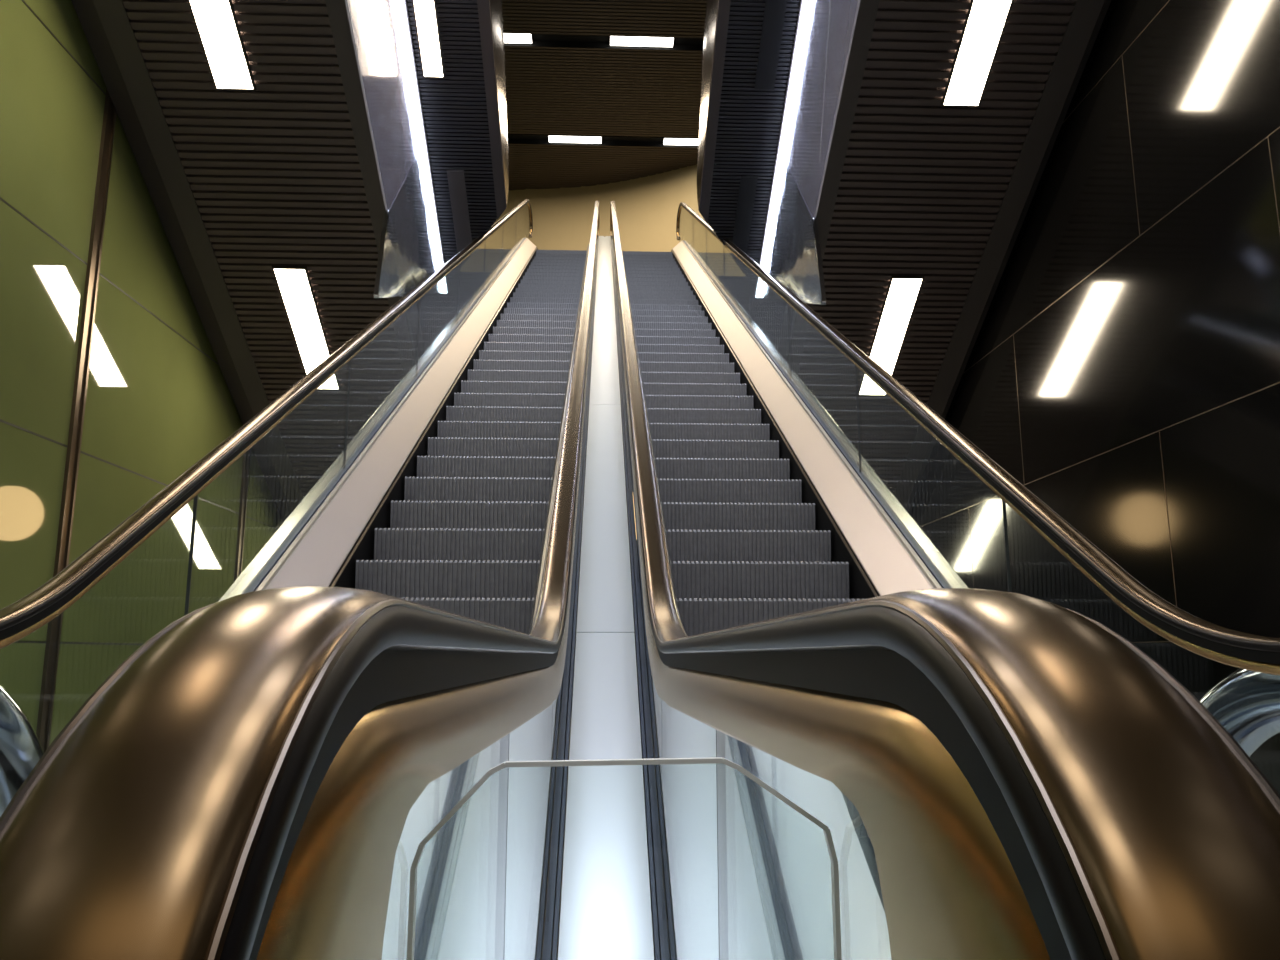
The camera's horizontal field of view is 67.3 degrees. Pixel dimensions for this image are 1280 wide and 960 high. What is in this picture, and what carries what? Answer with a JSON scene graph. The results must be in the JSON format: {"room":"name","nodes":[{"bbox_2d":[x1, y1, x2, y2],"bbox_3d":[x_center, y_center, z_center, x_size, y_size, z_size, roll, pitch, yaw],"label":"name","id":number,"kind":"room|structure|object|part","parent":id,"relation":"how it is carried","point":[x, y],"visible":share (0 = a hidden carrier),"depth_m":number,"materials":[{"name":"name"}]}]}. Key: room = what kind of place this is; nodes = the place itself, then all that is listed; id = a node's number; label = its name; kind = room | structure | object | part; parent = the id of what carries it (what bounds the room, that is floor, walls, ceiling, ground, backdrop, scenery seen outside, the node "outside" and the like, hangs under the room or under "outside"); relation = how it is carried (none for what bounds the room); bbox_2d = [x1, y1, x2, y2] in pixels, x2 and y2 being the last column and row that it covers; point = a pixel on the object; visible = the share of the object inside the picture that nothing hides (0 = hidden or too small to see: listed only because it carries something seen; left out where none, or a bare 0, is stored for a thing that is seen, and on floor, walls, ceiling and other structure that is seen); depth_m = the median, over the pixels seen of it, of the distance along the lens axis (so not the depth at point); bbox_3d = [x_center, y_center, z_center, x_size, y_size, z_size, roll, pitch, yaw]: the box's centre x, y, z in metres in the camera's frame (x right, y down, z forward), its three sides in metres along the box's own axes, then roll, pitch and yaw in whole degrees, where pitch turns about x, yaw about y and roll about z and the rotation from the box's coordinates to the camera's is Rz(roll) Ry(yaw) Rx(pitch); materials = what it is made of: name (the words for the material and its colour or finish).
{"room":"escalator hall","nodes":[
{"label":"escalator hall","id":0,"kind":"room"},
{"bbox_2d":[0,0,282,745],"bbox_3d":[-4.930,-4.785,10.843,0.200,15.700,28.000,0,-10,-2],"label":"wall","id":1,"kind":"structure","parent":0,"point":[156,405],"depth_m":8.26,"materials":[{"name":"green glass"}]},
{"bbox_2d":[36,88,116,752],"bbox_3d":[-4.737,-5.182,8.939,0.030,15.400,0.150,0,-10,-2],"label":"wall mullion","id":2,"kind":"object","parent":1,"relation":"attached to","point":[50,666],"visible":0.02,"depth_m":8.09,"materials":[{"name":"metal"}]},
{"bbox_2d":[0,0,277,644],"bbox_3d":[-4.834,-3.063,10.533,0.012,9.618,28.000,0,-10,-2],"label":"trim","id":3,"kind":"structure","parent":1,"relation":"attached to","point":[23,1],"depth_m":8.25,"materials":[{"name":"metal"}]},
{"bbox_2d":[234,448,250,580],"bbox_3d":[-4.891,-4.493,12.724,0.030,15.400,0.150,0,-10,-2],"label":"wall mullion","id":4,"kind":"object","parent":1,"relation":"attached to","point":[246,457],"visible":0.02,"depth_m":11.81,"materials":[{"name":"metal"}]},
{"bbox_2d":[71,0,448,521],"bbox_3d":[-3.530,-4.533,8.697,2.364,13.146,18.800,0,-10,-2],"label":"ceiling","id":5,"kind":"structure","parent":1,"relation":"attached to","point":[319,167],"depth_m":9.34,"materials":[{"name":"metal"}]},
{"bbox_2d":[187,0,256,90],"bbox_3d":[-3.507,-3.983,7.755,0.346,0.900,1.527,0,-10,-2],"label":"soffit light","id":6,"kind":"object","parent":5,"relation":"attached to","point":[216,23],"visible":1,"depth_m":8.10,"materials":[{"name":"glowing white light panel"}]},
{"bbox_2d":[272,266,340,389],"bbox_3d":[-3.634,-1.623,10.534,0.346,0.900,1.527,0,-10,-2],"label":"soffit light","id":7,"kind":"object","parent":5,"relation":"attached to","point":[294,284],"visible":0.83,"depth_m":10.36,"materials":[{"name":"glowing white light panel"}]},
{"bbox_3d":[-2.297,-7.508,5.749,0.020,8.299,11.800,0,-10,-2],"label":"polished panel","id":8,"kind":"part","parent":5,"relation":"part of","materials":[{"name":"metal"}]},
{"bbox_3d":[-3.617,-3.959,8.559,2.186,11.676,18.700,0,-10,-2],"label":"truss casing","id":9,"kind":"part","parent":5,"relation":"part of","materials":[{"name":"paint"}]},
{"bbox_3d":[-2.285,-7.561,6.671,0.080,7.915,13.634,0,-10,-2],"label":"led strip","id":10,"kind":"part","parent":5,"relation":"part of","materials":[{"name":"white plastic"}]},
{"bbox_2d":[406,0,508,283],"bbox_3d":[-1.802,-8.083,6.752,0.920,8.809,13.526,0,-10,-2],"label":"ceiling","id":11,"kind":"structure","parent":0,"point":[425,11],"depth_m":10.77,"materials":[{"name":"grey metal"}]},
{"bbox_3d":[-1.802,-8.083,6.752,0.920,8.809,13.526,0,-10,-2],"label":"slatted canopy","id":12,"kind":"part","parent":11,"relation":"part of","materials":[{"name":"black metal"}]},
{"bbox_2d":[458,164,744,275],"bbox_3d":[-0.917,-5.441,23.425,9.102,4.100,0.474,-3,-11,16],"label":"wall","id":13,"kind":"structure","parent":0,"point":[646,207],"depth_m":23.64,"materials":[{"name":"beige paint"}]},
{"bbox_2d":[416,272,786,350],"bbox_3d":[-0.919,-3.405,22.047,8.720,0.400,5.800,0,-10,-2],"label":"floor","id":14,"kind":"structure","parent":0,"point":[437,310],"depth_m":20.02,"materials":[{"name":"paint"}]},
{"bbox_2d":[502,0,706,190],"bbox_3d":[-0.807,-8.091,19.818,8.600,0.020,11.132,0,-10,-2],"label":"ceiling","id":15,"kind":"structure","parent":0,"point":[550,90],"depth_m":19.90,"materials":[{"name":"brown metal"}]},
{"bbox_2d":[504,33,703,147],"bbox_3d":[-0.818,-8.099,20.108,8.600,0.140,4.000,0,-10,-2],"label":"trim","id":16,"kind":"structure","parent":15,"relation":"attached to","point":[539,40],"depth_m":18.58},
{"bbox_2d":[504,33,532,43],"bbox_3d":[-2.655,-8.420,18.261,1.200,0.070,0.280,0,-10,-2],"label":"ceiling light","id":17,"kind":"object","parent":16,"relation":"attached to","point":[508,38],"visible":0.36,"depth_m":18.25,"materials":[{"name":"white plastic"}]},
{"bbox_2d":[548,136,601,142],"bbox_3d":[-1.475,-7.766,21.852,1.210,0.070,0.280,0,-10,-2],"label":"ceiling light","id":18,"kind":"object","parent":16,"relation":"attached to","point":[560,139],"visible":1,"depth_m":21.83,"materials":[{"name":"white plastic"}]},
{"bbox_2d":[610,36,673,46],"bbox_3d":[0.033,-8.401,18.367,1.220,0.070,0.280,0,-10,-2],"label":"ceiling light","id":19,"kind":"object","parent":16,"relation":"attached to","point":[614,40],"visible":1,"depth_m":18.34,"materials":[{"name":"white plastic"}]},
{"bbox_2d":[663,138,698,144],"bbox_3d":[1.138,-7.747,21.955,1.200,0.070,0.280,0,-10,-2],"label":"ceiling light","id":20,"kind":"object","parent":16,"relation":"attached to","point":[667,141],"visible":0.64,"depth_m":21.91,"materials":[{"name":"white plastic"}]},
{"bbox_2d":[557,697,654,959],"bbox_3d":[-0.473,2.872,9.630,8.720,0.200,28.000,0,-10,-2],"label":"floor","id":21,"kind":"structure","parent":0,"point":[572,697],"depth_m":4.62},
{"bbox_2d":[0,685,43,816],"bbox_3d":[-1.924,0.915,2.369,0.190,1.021,1.690,0,-10,-2],"label":"tube","id":22,"kind":"object","parent":21,"relation":"on","point":[21,750],"visible":0.3,"depth_m":2.88,"materials":[{"name":"metal"}]},
{"bbox_2d":[0,199,598,959],"bbox_3d":[-1.246,-1.963,10.069,1.540,10.430,18.806,0,-10,-2],"label":"escalator","id":23,"kind":"object","parent":21,"relation":"on","point":[265,776],"visible":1,"depth_m":0.76,"materials":[{"name":"brown metal"}]},
{"bbox_3d":[-1.891,-2.460,10.006,0.040,9.382,18.464,0,-10,-2],"label":"balustrade frame","id":24,"kind":"part","parent":23,"relation":"part of","materials":[{"name":"brown metal"}]},
{"bbox_3d":[-1.891,-2.460,10.006,0.080,9.474,18.556,0,-10,-2],"label":"handrail","id":25,"kind":"part","parent":23,"relation":"part of","materials":[{"name":"brown metal"}]},
{"bbox_3d":[-0.512,-2.450,10.061,0.072,9.382,18.464,0,-10,-2],"label":"balustrade frame","id":26,"kind":"part","parent":23,"relation":"part of","materials":[{"name":"brown metal"}]},
{"bbox_3d":[-1.684,-1.387,10.000,0.012,9.272,18.700,0,-10,-2],"label":"skirt panel","id":27,"kind":"part","parent":23,"relation":"part of","materials":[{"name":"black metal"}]},
{"bbox_3d":[-1.936,-2.346,11.131,0.012,1.877,1.994,0,-10,-2],"label":"glass panel","id":28,"kind":"part","parent":23,"relation":"part of","materials":[{"name":"clear glass"}]},
{"bbox_3d":[-0.169,0.630,0.814,0.012,0.832,0.914,0,-10,-2],"label":"glass panel","id":29,"kind":"part","parent":23,"relation":"part of","materials":[{"name":"clear glass"}]},
{"bbox_3d":[-2.016,-3.124,13.304,0.012,1.877,1.994,0,-10,-2],"label":"glass panel","id":30,"kind":"part","parent":23,"relation":"part of","materials":[{"name":"clear glass"}]},
{"bbox_3d":[-2.097,-3.902,15.477,0.012,1.877,1.994,0,-10,-2],"label":"glass panel","id":31,"kind":"part","parent":23,"relation":"part of","materials":[{"name":"clear glass"}]},
{"bbox_3d":[-2.173,-4.641,17.541,0.012,1.762,1.794,0,-10,-2],"label":"glass panel","id":32,"kind":"part","parent":23,"relation":"part of","materials":[{"name":"clear glass"}]},
{"bbox_3d":[-2.234,-5.085,19.157,0.012,0.870,1.217,0,-10,-2],"label":"glass panel","id":33,"kind":"part","parent":23,"relation":"part of","materials":[{"name":"clear glass"}]},
{"bbox_3d":[-0.212,0.778,1.874,0.012,0.920,1.214,0,-10,-2],"label":"glass panel","id":34,"kind":"part","parent":23,"relation":"part of","materials":[{"name":"clear glass"}]},
{"bbox_3d":[-0.684,-1.413,10.046,0.009,9.340,18.700,0,-10,-2],"label":"skirt panel","id":35,"kind":"part","parent":23,"relation":"part of","materials":[{"name":"black metal"}]},
{"bbox_3d":[-0.270,0.463,3.414,0.012,1.669,1.694,0,-10,-2],"label":"glass panel","id":36,"kind":"part","parent":23,"relation":"part of","materials":[{"name":"clear glass"}]},
{"bbox_3d":[-1.525,-4.195,19.165,0.970,0.080,1.700,0,-10,-2],"label":"comb plate","id":37,"kind":"part","parent":23,"relation":"part of","materials":[{"name":"grey metal"}]},
{"bbox_3d":[-0.343,-0.238,5.370,0.012,1.785,1.894,0,-10,-2],"label":"glass panel","id":38,"kind":"part","parent":23,"relation":"part of","materials":[{"name":"clear glass"}]},
{"bbox_3d":[-1.317,-1.146,10.938,1.440,8.169,15.200,0,-10,-2],"label":"truss casing","id":39,"kind":"part","parent":23,"relation":"part of","materials":[{"name":"paint"}]},
{"bbox_3d":[-0.419,-0.977,7.434,0.012,1.785,1.894,0,-10,-2],"label":"glass panel","id":40,"kind":"part","parent":23,"relation":"part of","materials":[{"name":"clear glass"}]},
{"bbox_2d":[552,236,659,959],"bbox_3d":[-0.376,-1.682,10.287,0.260,9.350,16.166,0,-10,-2],"label":"centre infill","id":41,"kind":"object","parent":21,"relation":"on","point":[605,914],"visible":1,"depth_m":3.28,"materials":[{"name":"grey metal"}]},
{"bbox_3d":[-0.660,-4.434,17.971,0.232,1.179,2.010,0,-10,-2],"label":"infill plate","id":42,"kind":"part","parent":41,"relation":"part of","materials":[{"name":"silver metal"}]},
{"bbox_3d":[-0.560,-3.461,15.255,0.232,1.756,3.010,0,-10,-2],"label":"infill plate","id":43,"kind":"part","parent":41,"relation":"part of","materials":[{"name":"silver metal"}]},
{"bbox_3d":[-0.440,-2.294,11.995,0.232,1.756,3.010,0,-10,-2],"label":"infill plate","id":44,"kind":"part","parent":41,"relation":"part of","materials":[{"name":"silver metal"}]},
{"bbox_3d":[-0.319,-1.127,8.736,0.232,1.756,3.010,0,-10,-2],"label":"infill plate","id":45,"kind":"part","parent":41,"relation":"part of","materials":[{"name":"silver metal"}]},
{"bbox_3d":[-0.199,0.040,5.477,0.232,1.756,3.010,0,-10,-2],"label":"infill plate","id":46,"kind":"part","parent":41,"relation":"part of","materials":[{"name":"silver metal"}]},
{"bbox_3d":[-0.095,1.042,2.679,0.232,1.266,2.160,0,-10,-2],"label":"infill plate","id":47,"kind":"part","parent":41,"relation":"part of","materials":[{"name":"silver metal"}]},
{"bbox_2d":[407,757,841,959],"bbox_3d":[-0.009,0.643,0.574,0.285,0.921,0.008,0,-10,-2],"label":"glass panel edge","id":48,"kind":"object","parent":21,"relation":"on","point":[707,760],"visible":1,"depth_m":0.65,"materials":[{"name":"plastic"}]},
{"bbox_2d":[610,201,1279,959],"bbox_3d":[0.512,-1.950,10.139,1.540,10.430,18.806,0,-10,-2],"label":"escalator","id":49,"kind":"object","parent":21,"relation":"on","point":[991,774],"visible":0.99,"depth_m":0.96,"materials":[{"name":"dark grey metal"},{"name":"glass"},{"name":"bronze metal"}]},
{"bbox_3d":[-0.348,-3.192,13.639,0.012,1.785,1.894,0,-10,-2],"label":"glass panel","id":50,"kind":"part","parent":49,"relation":"part of","materials":[{"name":"clear glass"}]},
{"bbox_3d":[-0.272,-2.453,11.575,0.012,1.785,1.894,0,-10,-2],"label":"glass panel","id":51,"kind":"part","parent":49,"relation":"part of","materials":[{"name":"clear glass"}]},
{"bbox_3d":[-0.195,-1.714,9.510,0.012,1.785,1.894,0,-10,-2],"label":"glass panel","id":52,"kind":"part","parent":49,"relation":"part of","materials":[{"name":"clear glass"}]},
{"bbox_3d":[-0.119,-0.975,7.446,0.012,1.785,1.894,0,-10,-2],"label":"glass panel","id":53,"kind":"part","parent":49,"relation":"part of","materials":[{"name":"clear glass"}]},
{"bbox_3d":[-0.043,-0.236,5.382,0.012,1.785,1.894,0,-10,-2],"label":"glass panel","id":54,"kind":"part","parent":49,"relation":"part of","materials":[{"name":"clear glass"}]},
{"bbox_3d":[-0.054,-1.409,10.071,0.009,9.340,18.700,0,-10,-2],"label":"skirt panel","id":55,"kind":"part","parent":49,"relation":"part of","materials":[{"name":"black metal"}]},
{"bbox_3d":[0.104,-4.183,19.229,0.970,0.080,1.700,0,-10,-2],"label":"comb plate","id":56,"kind":"part","parent":49,"relation":"part of","materials":[{"name":"grey metal"}]},
{"bbox_3d":[0.029,0.465,3.426,0.012,1.669,1.694,0,-10,-2],"label":"glass panel","id":57,"kind":"part","parent":49,"relation":"part of","materials":[{"name":"clear glass"}]},
{"bbox_3d":[0.824,-5.063,19.278,0.012,0.870,1.217,0,-10,-2],"label":"glass panel","id":58,"kind":"part","parent":49,"relation":"part of","materials":[{"name":"clear glass"}]},
{"bbox_3d":[0.885,-4.619,17.662,0.012,1.762,1.794,0,-10,-2],"label":"glass panel","id":59,"kind":"part","parent":49,"relation":"part of","materials":[{"name":"clear glass"}]},
{"bbox_3d":[0.088,0.780,1.886,0.012,0.920,1.214,0,-10,-2],"label":"glass panel","id":60,"kind":"part","parent":49,"relation":"part of","materials":[{"name":"clear glass"}]},
{"bbox_3d":[0.961,-3.880,15.598,0.012,1.877,1.994,0,-10,-2],"label":"glass panel","id":61,"kind":"part","parent":49,"relation":"part of","materials":[{"name":"clear glass"}]},
{"bbox_3d":[1.041,-3.102,13.425,0.012,1.877,1.994,0,-10,-2],"label":"glass panel","id":62,"kind":"part","parent":49,"relation":"part of","materials":[{"name":"clear glass"}]},
{"bbox_3d":[1.121,-2.324,11.252,0.012,1.877,1.994,0,-10,-2],"label":"glass panel","id":63,"kind":"part","parent":49,"relation":"part of","materials":[{"name":"clear glass"}]},
{"bbox_3d":[0.131,0.632,0.826,0.012,0.832,0.914,0,-10,-2],"label":"glass panel","id":64,"kind":"part","parent":49,"relation":"part of","materials":[{"name":"clear glass"}]},
{"bbox_3d":[0.502,-1.133,11.010,1.440,8.169,15.200,0,-10,-2],"label":"truss casing","id":65,"kind":"part","parent":49,"relation":"part of","materials":[{"name":"paint"}]},
{"bbox_3d":[0.945,-1.368,10.104,0.012,9.272,18.700,0,-10,-2],"label":"skirt panel","id":66,"kind":"part","parent":49,"relation":"part of","materials":[{"name":"metal"}]},
{"bbox_3d":[-0.212,-2.448,10.073,0.072,9.382,18.464,0,-10,-2],"label":"balustrade frame","id":67,"kind":"part","parent":49,"relation":"part of","materials":[{"name":"brown metal"}]},
{"bbox_3d":[1.167,-2.438,10.127,0.080,9.474,18.556,0,-10,-2],"label":"handrail","id":68,"kind":"part","parent":49,"relation":"part of","materials":[{"name":"brown metal"}]},
{"bbox_3d":[1.167,-2.438,10.127,0.040,9.382,18.464,0,-10,-2],"label":"balustrade frame","id":69,"kind":"part","parent":49,"relation":"part of","materials":[{"name":"brown metal"}]},
{"bbox_2d":[1200,668,1279,756],"bbox_3d":[1.758,0.930,2.395,0.190,1.002,1.690,0,-10,-2],"label":"tube","id":70,"kind":"object","parent":21,"relation":"on","point":[1246,703],"visible":0.23,"depth_m":2.67,"materials":[{"name":"metal"}]},
{"bbox_2d":[697,0,800,287],"bbox_3d":[1.355,-8.060,6.877,0.920,8.809,13.526,0,-10,-2],"label":"ceiling","id":71,"kind":"structure","parent":0,"point":[748,45],"depth_m":10.85,"materials":[{"name":"grey metal"}]},
{"bbox_2d":[908,0,1279,794],"bbox_3d":[3.983,-4.721,11.195,0.200,15.700,28.000,0,-10,-2],"label":"wall","id":72,"kind":"structure","parent":0,"point":[1182,323],"depth_m":7.51,"materials":[{"name":"black tile"}]},
{"bbox_2d":[754,0,1110,511],"bbox_3d":[2.813,-4.488,8.947,2.244,13.146,18.800,0,-10,-2],"label":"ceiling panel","id":73,"kind":"object","parent":72,"relation":"attached to","point":[879,180],"depth_m":9.48,"materials":[{"name":"metal"}]},
{"bbox_3d":[1.836,-7.531,6.834,0.080,7.915,13.634,0,-10,-2],"label":"led strip","id":74,"kind":"part","parent":73,"relation":"part of","materials":[{"name":"white plastic"}]},
{"bbox_3d":[2.903,-3.912,8.816,2.066,11.676,18.700,0,-10,-2],"label":"truss casing","id":75,"kind":"part","parent":73,"relation":"part of","materials":[{"name":"paint"}]},
{"bbox_3d":[1.920,-7.478,5.916,0.020,8.299,11.800,0,-10,-2],"label":"polished panel","id":76,"kind":"part","parent":73,"relation":"part of","materials":[{"name":"metal"}]},
{"bbox_2d":[858,276,923,395],"bbox_3d":[2.791,-1.577,10.788,0.346,0.900,1.527,0,-10,-2],"label":"soffit light","id":77,"kind":"object","parent":73,"relation":"attached to","point":[902,293],"visible":0.93,"depth_m":10.62,"materials":[{"name":"glowing white plastic diffuser"}]},
{"bbox_2d":[941,0,1013,107],"bbox_3d":[2.917,-3.937,8.009,0.346,0.900,1.527,0,-10,-2],"label":"soffit light","id":78,"kind":"object","parent":73,"relation":"attached to","point":[985,22],"visible":1,"depth_m":8.29,"materials":[{"name":"white plastic"}]},
{"bbox_2d":[920,0,1279,642],"bbox_3d":[3.887,-2.215,10.735,0.012,11.204,28.000,0,-10,-2],"label":"trim","id":79,"kind":"structure","parent":72,"relation":"attached to","point":[1267,137],"depth_m":7.68,"materials":[{"name":"metal"}]}
]}

